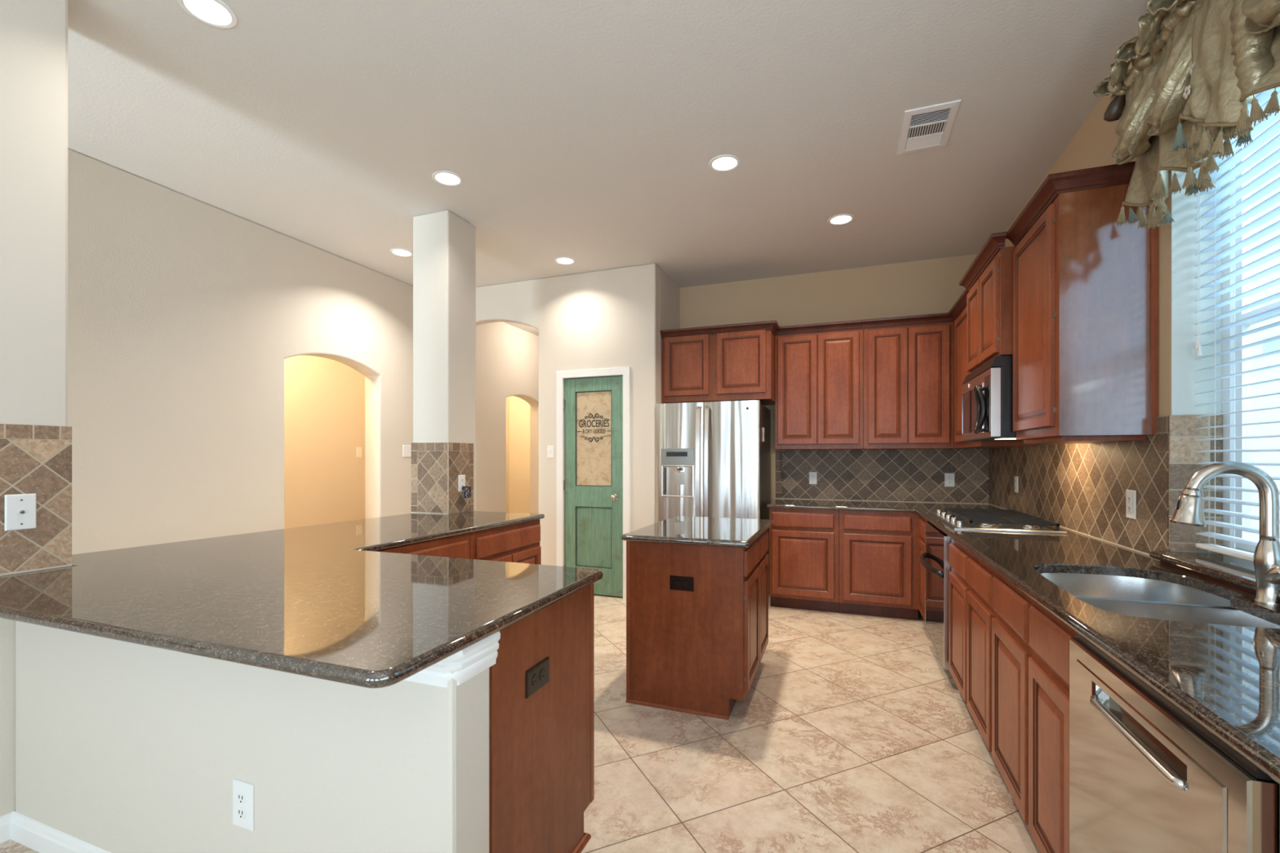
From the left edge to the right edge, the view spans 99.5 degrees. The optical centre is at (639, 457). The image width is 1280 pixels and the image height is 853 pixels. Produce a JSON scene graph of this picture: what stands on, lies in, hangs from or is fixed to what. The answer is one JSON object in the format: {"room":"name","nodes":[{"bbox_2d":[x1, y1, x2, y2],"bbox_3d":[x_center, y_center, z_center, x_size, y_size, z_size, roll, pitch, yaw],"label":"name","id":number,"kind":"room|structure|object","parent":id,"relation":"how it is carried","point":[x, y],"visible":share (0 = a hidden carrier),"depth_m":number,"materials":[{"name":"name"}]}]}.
{"room":"kitchen","nodes":[
{"label":"kitchen","id":0,"kind":"room"},
{"bbox_2d":[0,0,67,817],"bbox_3d":[-2.885,-0.222,0.294,0.300,3.029,3.728,0,0,21],"label":"wall","id":1,"kind":"structure","parent":0,"point":[33,33],"depth_m":1.89,"materials":[{"name":"beige paint"}]},
{"bbox_2d":[0,423,72,575],"bbox_3d":[-2.335,0.142,1.318,0.011,0.509,1.430,0,0,21],"label":"tile backsplash","id":2,"kind":"structure","parent":1,"relation":"attached to","point":[42,466],"depth_m":1.90,"materials":[{"name":"tile"}]},
{"bbox_2d":[4,493,36,531],"bbox_3d":[-2.121,0.188,1.859,0.012,0.122,0.076,0,0,21],"label":"jack plate","id":3,"kind":"object","parent":2,"relation":"attached to","point":[20,509],"visible":1,"depth_m":1.86,"materials":[{"name":"white plastic"}]},
{"bbox_2d":[0,811,110,852],"bbox_3d":[-1.878,1.251,-0.087,1.854,0.083,3.720,0,0,21],"label":"baseboard","id":4,"kind":"structure","parent":1,"relation":"attached to","point":[35,835],"depth_m":1.78,"materials":[{"name":"white paint"}]},
{"bbox_2d":[15,621,489,852],"bbox_3d":[-1.254,0.861,1.598,1.840,0.862,0.143,0,0,21],"label":"wall","id":5,"kind":"structure","parent":0,"point":[122,747],"depth_m":1.47,"materials":[{"name":"beige paint"}]},
{"bbox_2d":[232,778,253,831],"bbox_3d":[-1.059,0.927,1.443,0.078,0.122,0.009,0,0,21],"label":"wall outlet","id":6,"kind":"object","parent":5,"relation":"attached to","point":[242,792],"visible":1,"depth_m":1.44,"materials":[{"name":"white plastic"}]},
{"bbox_2d":[236,791,245,804],"bbox_3d":[-1.060,0.907,1.441,0.033,0.033,0.002,0,0,21],"label":"receptacle","id":7,"kind":"object","parent":6,"relation":"attached to","point":[241,796],"depth_m":1.44,"materials":[{"name":"white plastic"}]},
{"bbox_2d":[236,807,245,819],"bbox_3d":[-1.060,0.947,1.441,0.033,0.033,0.002,0,0,21],"label":"receptacle","id":8,"kind":"object","parent":6,"relation":"attached to","point":[241,811],"depth_m":1.44,"materials":[{"name":"white plastic"}]},
{"bbox_2d":[404,631,500,687],"bbox_3d":[-1.247,0.472,1.592,1.858,0.084,0.173,0,0,21],"label":"trim","id":9,"kind":"structure","parent":5,"relation":"attached to","point":[468,663],"depth_m":1.23,"materials":[{"name":"white paint"}]},
{"bbox_2d":[67,148,538,555],"bbox_3d":[-2.969,-0.222,3.942,0.190,3.029,10.500,0,0,21],"label":"wall","id":10,"kind":"structure","parent":0,"point":[185,313],"depth_m":3.73,"materials":[{"name":"beige paint"}]},
{"bbox_2d":[402,444,411,457],"bbox_3d":[-2.312,-0.062,5.399,0.019,0.118,0.115,0,0,21],"label":"light switch","id":11,"kind":"object","parent":10,"relation":"attached to","point":[406,449],"visible":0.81,"depth_m":5.39,"materials":[{"name":"white plastic"}]},
{"bbox_2d":[284,355,509,528],"bbox_3d":[-3.409,-0.222,6.295,0.100,3.029,6.400,0,0,21],"label":"wall","id":12,"kind":"structure","parent":0,"point":[324,398],"depth_m":5.96,"materials":[{"name":"beige paint"}]},
{"bbox_2d":[356,447,361,457],"bbox_3d":[-3.307,-0.059,6.396,0.019,0.118,0.075,0,0,21],"label":"light switch","id":13,"kind":"object","parent":12,"relation":"attached to","point":[358,449],"visible":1,"depth_m":6.39,"materials":[{"name":"white plastic"}]},
{"bbox_2d":[413,209,475,515],"bbox_3d":[-1.437,-0.222,3.994,0.316,3.029,0.314,0,0,21],"label":"wall column","id":14,"kind":"structure","parent":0,"point":[444,243],"depth_m":3.86,"materials":[{"name":"beige paint"}]},
{"bbox_2d":[410,442,473,514],"bbox_3d":[-1.442,0.146,3.966,0.330,0.501,0.282,0,0,21],"label":"tile backsplash","id":15,"kind":"structure","parent":14,"relation":"attached to","point":[434,474],"depth_m":3.85,"materials":[{"name":"tile"}]},
{"bbox_2d":[457,475,465,491],"bbox_3d":[-1.284,0.188,3.912,0.009,0.118,0.072,0,0,21],"label":"wall outlet","id":16,"kind":"object","parent":15,"relation":"attached to","point":[461,478],"visible":0.98,"depth_m":3.90,"materials":[{"name":"white plastic"}]},
{"bbox_2d":[462,486,471,497],"bbox_3d":[-1.250,0.250,3.909,0.056,0.081,0.076,0,0,21],"label":"night light","id":17,"kind":"object","parent":16,"relation":"attached to","point":[467,490],"visible":1,"depth_m":3.89,"materials":[{"name":"black plastic"}]},
{"bbox_2d":[509,395,529,513],"bbox_3d":[-1.253,-0.222,8.958,3.370,3.029,0.100,0,0,21],"label":"wall","id":18,"kind":"structure","parent":0,"point":[519,409],"depth_m":9.20,"materials":[{"name":"beige paint"}]},
{"bbox_2d":[0,591,1039,852],"bbox_3d":[-1.219,1.343,3.233,7.450,0.100,10.800,0,0,21],"label":"floor","id":19,"kind":"structure","parent":0,"point":[851,733],"depth_m":2.32,"materials":[{"name":"tile"}]},
{"bbox_2d":[375,533,470,559],"bbox_3d":[-1.367,0.862,2.837,0.610,0.862,0.755,0,0,21],"label":"bar cabinet","id":20,"kind":"object","parent":19,"relation":"on","point":[456,546],"visible":0.07,"depth_m":2.86,"materials":[{"name":"brown wood"}]},
{"bbox_2d":[470,519,541,564],"bbox_3d":[-1.101,0.862,3.548,0.610,0.862,0.757,0,0,21],"label":"bar cabinet","id":21,"kind":"object","parent":19,"relation":"on","point":[519,543],"visible":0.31,"depth_m":3.44,"materials":[{"name":"brown wood"}]},
{"bbox_2d":[489,582,594,852],"bbox_3d":[-0.786,0.862,1.824,1.148,0.862,0.604,0,0,21],"label":"base cabinet","id":22,"kind":"object","parent":19,"relation":"on","point":[542,744],"visible":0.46,"depth_m":1.59,"materials":[{"name":"brown wood"}]},
{"bbox_2d":[0,511,603,688],"bbox_3d":[-1.039,0.414,2.571,2.186,0.032,2.603,0,0,21],"label":"countertop","id":23,"kind":"structure","parent":22,"relation":"on","point":[320,602],"depth_m":1.54,"materials":[{"name":"brown stone"}]},
{"bbox_2d":[525,656,549,698],"bbox_3d":[-0.288,0.625,1.541,0.009,0.074,0.120,0,0,21],"label":"wall outlet","id":24,"kind":"object","parent":22,"relation":"attached to","point":[537,676],"visible":1,"depth_m":1.53,"materials":[{"name":"black plastic"}]},
{"bbox_2d":[532,673,538,686],"bbox_3d":[-0.293,0.625,1.521,0.002,0.033,0.033,0,0,21],"label":"receptacle","id":25,"kind":"object","parent":24,"relation":"attached to","point":[535,676],"depth_m":1.52,"materials":[{"name":"black"}]},
{"bbox_2d":[539,668,546,680],"bbox_3d":[-0.279,0.625,1.559,0.002,0.033,0.033,0,0,21],"label":"receptacle","id":26,"kind":"object","parent":24,"relation":"attached to","point":[542,671],"depth_m":1.56,"materials":[{"name":"black"}]},
{"bbox_2d":[626,530,768,719],"bbox_3d":[0.370,0.862,3.139,0.636,0.862,0.841,0,0,21],"label":"base cabinet","id":27,"kind":"object","parent":19,"relation":"on","point":[700,651],"visible":0.81,"depth_m":2.76,"materials":[{"name":"brown wood"}]},
{"bbox_2d":[670,575,693,591],"bbox_3d":[0.211,0.642,2.756,0.125,0.072,0.009,0,0,21],"label":"wall outlet","id":28,"kind":"object","parent":27,"relation":"attached to","point":[677,583],"visible":1,"depth_m":2.75,"materials":[{"name":"black plastic"}]},
{"bbox_2d":[674,580,680,586],"bbox_3d":[0.191,0.642,2.761,0.033,0.033,0.002,0,0,21],"label":"receptacle","id":29,"kind":"object","parent":28,"relation":"attached to","point":[677,583],"depth_m":2.76,"materials":[{"name":"black plastic"}]},
{"bbox_2d":[682,580,688,586],"bbox_3d":[0.229,0.642,2.747,0.033,0.033,0.002,0,0,21],"label":"receptacle","id":30,"kind":"object","parent":28,"relation":"attached to","point":[685,583],"depth_m":2.75,"materials":[{"name":"black plastic"}]},
{"bbox_2d":[621,515,773,547],"bbox_3d":[0.377,0.414,3.128,0.658,0.032,0.980,0,0,21],"label":"countertop","id":31,"kind":"structure","parent":27,"relation":"on","point":[684,530],"depth_m":2.92,"materials":[{"name":"brown stone"}]},
{"bbox_2d":[655,400,770,593],"bbox_3d":[0.684,0.400,4.969,0.908,1.746,0.813,0,0,21],"label":"refrigerator","id":32,"kind":"object","parent":19,"relation":"on","point":[713,460],"visible":0.66,"depth_m":4.62,"materials":[{"name":"grey metal"}]},
{"bbox_2d":[762,427,764,441],"bbox_3d":[1.070,-0.197,4.695,0.009,0.120,0.075,0,0,21],"label":"paper note","id":33,"kind":"object","parent":32,"relation":"attached to","point":[762,428],"visible":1,"depth_m":4.67,"materials":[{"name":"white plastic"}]},
{"bbox_2d":[769,507,839,613],"bbox_3d":[1.471,0.862,4.815,0.558,0.862,0.614,0,0,21],"label":"base cabinet","id":34,"kind":"object","parent":19,"relation":"on","point":[804,543],"visible":0.89,"depth_m":4.53,"materials":[{"name":"brown wood"}]},
{"bbox_2d":[839,510,919,620],"bbox_3d":[2.010,0.862,4.613,0.589,0.862,0.614,0,0,21],"label":"base cabinet","id":35,"kind":"object","parent":19,"relation":"on","point":[878,550],"visible":0.81,"depth_m":4.33,"materials":[{"name":"brown wood"}]},
{"bbox_2d":[918,515,928,621],"bbox_3d":[2.360,0.862,3.887,0.614,0.862,0.535,0,0,21],"label":"base cabinet","id":36,"kind":"object","parent":19,"relation":"on","point":[922,520],"visible":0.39,"depth_m":3.99,"materials":[{"name":"brown wood"}]},
{"bbox_2d":[920,521,951,670],"bbox_3d":[2.082,0.862,3.278,0.678,0.862,0.790,0,0,21],"label":"oven","id":37,"kind":"object","parent":19,"relation":"on","point":[935,557],"visible":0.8,"depth_m":3.22,"materials":[{"name":"silver metal"}]},
{"bbox_2d":[949,538,995,753],"bbox_3d":[1.822,0.862,2.451,0.614,0.862,0.932,0,0,21],"label":"base cabinet","id":38,"kind":"object","parent":19,"relation":"on","point":[971,612],"visible":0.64,"depth_m":2.43,"materials":[{"name":"brown wood"}]},
{"bbox_2d":[767,498,1279,784],"bbox_3d":[1.359,0.407,2.832,1.770,0.045,4.428,0,0,21],"label":"countertop","id":39,"kind":"structure","parent":38,"relation":"on","point":[1225,678],"depth_m":1.24,"materials":[{"name":"brown stone"}]},
{"bbox_2d":[929,507,1067,533],"bbox_3d":[2.134,0.373,3.325,0.515,0.048,0.915,0,0,21],"label":"gas cooktop","id":40,"kind":"object","parent":39,"relation":"in","point":[975,519],"visible":1,"depth_m":3.08,"materials":[{"name":"silver metal"}]},
{"bbox_2d":[1040,573,1279,628],"bbox_3d":[1.523,0.527,1.642,0.500,0.193,0.772,0,0,21],"label":"sink","id":41,"kind":"object","parent":39,"relation":"in","point":[1135,597],"visible":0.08,"depth_m":1.74,"materials":[{"name":"silver metal"}]},
{"bbox_2d":[1169,461,1279,605],"bbox_3d":[1.645,0.204,1.503,0.254,0.387,0.119,0,0,45],"label":"faucet","id":42,"kind":"object","parent":39,"relation":"on","point":[1188,511],"visible":1,"depth_m":1.48,"materials":[{"name":"silver metal"}]},
{"bbox_2d":[991,572,1075,852],"bbox_3d":[1.515,0.862,1.631,0.614,0.862,0.814,0,0,21],"label":"base cabinet","id":43,"kind":"object","parent":19,"relation":"on","point":[1030,645],"visible":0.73,"depth_m":1.66,"materials":[{"name":"brown wood"}]},
{"bbox_2d":[1069,631,1279,852],"bbox_3d":[1.230,0.863,0.956,0.605,0.860,0.642,0,0,21],"label":"dishwasher","id":44,"kind":"object","parent":19,"relation":"on","point":[1145,776],"visible":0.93,"depth_m":1.01,"materials":[{"name":"silver metal"}]},
{"bbox_2d":[1273,781,1279,852],"bbox_3d":[1.253,0.814,0.950,0.557,0.758,0.626,0,0,21],"label":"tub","id":45,"kind":"object","parent":44,"relation":"in","point":[1276,785],"depth_m":0.75,"materials":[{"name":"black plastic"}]},
{"bbox_2d":[1279,784,1279,852],"bbox_3d":[1.155,0.862,0.623,0.608,0.862,0.027,0,0,21],"label":"cabinet end panel","id":46,"kind":"object","parent":19,"relation":"on","point":[1279,784],"visible":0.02,"depth_m":0.74,"materials":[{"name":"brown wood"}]},
{"bbox_2d":[475,263,659,565],"bbox_3d":[-1.012,-0.222,5.334,2.500,3.029,0.125,0,0,21],"label":"wall","id":47,"kind":"structure","parent":0,"point":[607,318],"depth_m":5.06,"materials":[{"name":"beige paint"}]},
{"bbox_2d":[546,445,553,457],"bbox_3d":[-0.863,-0.052,5.201,0.072,0.118,0.019,0,0,21],"label":"light switch","id":48,"kind":"object","parent":47,"relation":"attached to","point":[549,448],"visible":1,"depth_m":5.20,"materials":[{"name":"white plastic"}]},
{"bbox_2d":[563,376,622,596],"bbox_3d":[-0.446,0.267,5.053,0.614,2.023,0.105,0,0,21],"label":"door","id":49,"kind":"structure","parent":47,"relation":"in","point":[593,483],"depth_m":5.07,"materials":[{"name":"green paint"}]},
{"bbox_2d":[556,366,630,599],"bbox_3d":[-0.444,0.236,5.044,0.755,2.113,0.020,0,0,21],"label":"trim","id":50,"kind":"structure","parent":47,"relation":"attached to","point":[624,371],"depth_m":5.03,"materials":[{"name":"white paint"}]},
{"bbox_2d":[67,0,1150,335],"bbox_3d":[-1.219,-1.786,3.233,7.450,0.100,10.800,0,0,21],"label":"ceiling","id":51,"kind":"structure","parent":0,"point":[588,132],"depth_m":2.75,"materials":[{"name":"white paint"}]},
{"bbox_2d":[177,0,237,28],"bbox_3d":[-1.674,-1.733,2.100,0.186,0.005,0.186,0,0,21],"label":"recessed light","id":52,"kind":"object","parent":51,"relation":"in","point":[215,13],"visible":1,"depth_m":2.11,"materials":[{"name":"white paint"}]},
{"bbox_2d":[390,248,413,257],"bbox_3d":[-2.018,-1.733,4.594,0.186,0.005,0.186,0,0,21],"label":"recessed light","id":53,"kind":"object","parent":51,"relation":"in","point":[397,251],"visible":0.98,"depth_m":4.59,"materials":[{"name":"white"}]},
{"bbox_2d":[431,170,463,186],"bbox_3d":[-1.197,-1.733,3.374,0.186,0.005,0.186,0,0,21],"label":"recessed light","id":54,"kind":"object","parent":51,"relation":"in","point":[446,178],"visible":1,"depth_m":3.37,"materials":[{"name":"white"}]},
{"bbox_2d":[554,257,575,264],"bbox_3d":[-0.662,-1.733,4.784,0.186,0.005,0.186,0,0,21],"label":"recessed light","id":55,"kind":"object","parent":51,"relation":"in","point":[562,260],"visible":1,"depth_m":4.78,"materials":[{"name":"white"}]},
{"bbox_2d":[708,154,740,172],"bbox_3d":[0.499,-1.733,3.199,0.186,0.005,0.186,0,0,21],"label":"recessed light","id":56,"kind":"object","parent":51,"relation":"in","point":[725,162],"visible":1,"depth_m":3.19,"materials":[{"name":"white"}]},
{"bbox_2d":[827,213,854,225],"bbox_3d":[1.466,-1.733,3.955,0.186,0.005,0.186,0,0,21],"label":"recessed light","id":57,"kind":"object","parent":51,"relation":"in","point":[842,219],"visible":1,"depth_m":3.94,"materials":[{"name":"white"}]},
{"bbox_2d":[897,99,961,155],"bbox_3d":[1.515,-1.731,2.866,0.248,0.010,0.414,0,0,21],"label":"ceiling vent","id":58,"kind":"object","parent":51,"relation":"in","point":[927,127],"visible":1,"depth_m":2.84,"materials":[{"name":"white metal"}]},
{"bbox_2d":[659,267,679,404],"bbox_3d":[0.259,-0.222,5.333,0.120,3.029,0.764,0,0,21],"label":"wall","id":59,"kind":"structure","parent":0,"point":[669,292],"depth_m":5.17,"materials":[{"name":"beige paint"}]},
{"bbox_2d":[680,253,982,504],"bbox_3d":[1.780,-0.222,5.107,2.887,3.029,0.120,0,0,21],"label":"wall","id":60,"kind":"structure","parent":0,"point":[926,286],"depth_m":5.05,"materials":[{"name":"beige paint"}]},
{"bbox_2d":[660,320,779,405],"bbox_3d":[0.782,-0.831,5.070,1.036,0.657,0.644,0,0,21],"label":"upper cabinet","id":61,"kind":"object","parent":60,"relation":"attached to","point":[730,362],"visible":0.91,"depth_m":4.80,"materials":[{"name":"brown wood"}]},
{"bbox_2d":[774,320,863,449],"bbox_3d":[1.615,-0.620,4.902,0.738,1.094,0.374,0,0,21],"label":"upper cabinet","id":62,"kind":"object","parent":60,"relation":"attached to","point":[819,366],"visible":0.97,"depth_m":4.75,"materials":[{"name":"brown wood"}]},
{"bbox_2d":[774,447,989,504],"bbox_3d":[2.129,0.152,4.905,1.770,0.490,0.012,0,0,21],"label":"tile backsplash","id":63,"kind":"structure","parent":60,"relation":"attached to","point":[891,475],"depth_m":4.87,"materials":[{"name":"tile"}]},
{"bbox_2d":[808,471,817,484],"bbox_3d":[1.624,0.196,5.086,0.070,0.115,0.009,0,0,21],"label":"wall outlet","id":64,"kind":"object","parent":63,"relation":"attached to","point":[812,475],"visible":1,"depth_m":5.08,"materials":[{"name":"white plastic"}]},
{"bbox_2d":[944,473,954,486],"bbox_3d":[2.680,0.197,4.691,0.076,0.118,0.009,0,0,21],"label":"wall outlet","id":65,"kind":"object","parent":63,"relation":"attached to","point":[948,477],"visible":1,"depth_m":4.69,"materials":[{"name":"white plastic"}]},
{"bbox_2d":[862,312,954,448],"bbox_3d":[2.280,-0.620,4.653,0.679,1.094,0.374,0,0,21],"label":"upper cabinet","id":66,"kind":"object","parent":60,"relation":"attached to","point":[908,361],"visible":0.88,"depth_m":4.51,"materials":[{"name":"brown wood"}]},
{"bbox_2d":[990,62,1171,556],"bbox_3d":[1.665,-0.222,0.843,0.190,3.029,7.947,0,0,21],"label":"wall","id":67,"kind":"structure","parent":0,"point":[1092,145],"depth_m":2.50,"materials":[{"name":"beige paint"}]},
{"bbox_2d":[959,231,1015,373],"bbox_3d":[2.191,-0.853,3.152,0.439,0.628,0.860,0,0,21],"label":"upper cabinet","id":68,"kind":"object","parent":67,"relation":"attached to","point":[988,280],"visible":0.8,"depth_m":2.98,"materials":[{"name":"brown wood"}]},
{"bbox_2d":[961,355,1023,441],"bbox_3d":[2.171,-0.318,3.159,0.474,0.438,0.754,0,0,21],"label":"microwave","id":69,"kind":"object","parent":68,"relation":"attached to","point":[987,392],"visible":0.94,"depth_m":2.92,"materials":[{"name":"silver metal"}]},
{"bbox_2d":[948,288,1038,448],"bbox_3d":[2.575,-0.620,4.080,0.371,1.094,1.238,0,0,21],"label":"upper cabinet","id":70,"kind":"object","parent":67,"relation":"attached to","point":[957,312],"visible":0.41,"depth_m":4.08,"materials":[{"name":"brown wood"}]},
{"bbox_2d":[988,415,1170,555],"bbox_3d":[2.489,0.119,3.333,0.012,0.556,2.704,0,0,21],"label":"tile backsplash","id":71,"kind":"structure","parent":67,"relation":"attached to","point":[1082,488],"depth_m":2.65,"materials":[{"name":"tile"}]},
{"bbox_2d":[1014,475,1017,493],"bbox_3d":[2.679,0.193,3.863,0.009,0.115,0.070,0,0,21],"label":"wall outlet","id":72,"kind":"object","parent":71,"relation":"attached to","point":[1015,477],"visible":1,"depth_m":3.85,"materials":[{"name":"white plastic"}]},
{"bbox_2d":[1125,489,1136,519],"bbox_3d":[2.104,0.202,2.326,0.009,0.122,0.075,0,0,21],"label":"wall outlet","id":73,"kind":"object","parent":71,"relation":"attached to","point":[1131,495],"visible":1,"depth_m":2.32,"materials":[{"name":"white plastic"}]},
{"bbox_2d":[1127,495,1131,503],"bbox_3d":[2.102,0.182,2.327,0.002,0.033,0.033,0,0,21],"label":"receptacle","id":74,"kind":"object","parent":73,"relation":"attached to","point":[1129,497],"depth_m":2.33,"materials":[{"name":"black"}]},
{"bbox_2d":[1127,505,1131,512],"bbox_3d":[2.102,0.222,2.327,0.002,0.033,0.033,0,0,21],"label":"receptacle","id":75,"kind":"object","parent":73,"relation":"attached to","point":[1129,507],"depth_m":2.33,"materials":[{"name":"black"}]},
{"bbox_2d":[1005,160,1158,444],"bbox_3d":[1.974,-0.618,2.475,0.372,1.098,0.650,0,0,21],"label":"upper cabinet","id":76,"kind":"object","parent":67,"relation":"attached to","point":[1086,286],"visible":0.91,"depth_m":2.23,"materials":[{"name":"brown wood"}]},
{"bbox_2d":[1093,0,1279,229],"bbox_3d":[1.660,-1.148,1.484,0.250,0.689,1.360,0,0,21],"label":"window valance","id":77,"kind":"object","parent":67,"relation":"attached to","point":[1197,65],"visible":1,"depth_m":1.66,"materials":[{"name":"brown fabric"}]},
{"bbox_2d":[1182,84,1190,99],"bbox_3d":[1.605,-1.072,1.592,0.002,0.037,0.036,0,0,21],"label":"flower","id":78,"kind":"object","parent":77,"relation":"on","point":[1188,88],"depth_m":1.59,"materials":[{"name":"beige fabric"}]},
{"bbox_2d":[1188,61,1195,75],"bbox_3d":[1.632,-1.147,1.602,0.002,0.037,0.036,0,0,21],"label":"flower","id":79,"kind":"object","parent":77,"relation":"on","point":[1192,72],"depth_m":1.59,"materials":[{"name":"beige fabric"}]},
{"bbox_2d":[1168,414,1222,552],"bbox_3d":[2.081,0.096,2.031,0.153,0.511,0.007,0,0,21],"label":"tile backsplash","id":80,"kind":"structure","parent":67,"relation":"attached to","point":[1183,434],"depth_m":2.03,"materials":[{"name":"tile"}]},
{"bbox_2d":[1149,551,1279,597],"bbox_3d":[1.807,0.370,1.395,0.217,0.030,1.400,0,0,21],"label":"window sill","id":81,"kind":"structure","parent":67,"relation":"attached to","point":[1234,571],"depth_m":1.80,"materials":[{"name":"brown stone"}]},
{"bbox_2d":[1171,93,1279,562],"bbox_3d":[1.871,-0.470,1.392,0.188,1.715,1.360,0,0,21],"label":"window","id":82,"kind":"structure","parent":67,"relation":"in","point":[1184,400],"depth_m":2.02,"materials":[{"name":"glass"}]},
{"bbox_2d":[1194,86,1279,561],"bbox_3d":[1.849,-0.494,1.393,0.075,1.658,1.322,0,0,21],"label":"window blind","id":83,"kind":"object","parent":82,"relation":"attached to","point":[1264,96],"visible":0.77,"depth_m":1.82,"materials":[{"name":"white plastic"}]},
{"label":"outside","id":84,"kind":"structure","parent":0,"visible":0},
{"bbox_3d":[7.175,1.363,-0.017,10.550,0.100,13.000,0,0,21],"label":"floor","id":85,"kind":"structure","parent":84,"visible":0},
{"bbox_2d":[1262,333,1279,353],"bbox_3d":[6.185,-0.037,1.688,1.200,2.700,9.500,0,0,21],"label":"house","id":86,"kind":"structure","parent":85,"relation":"on","point":[1274,345],"depth_m":6.21,"materials":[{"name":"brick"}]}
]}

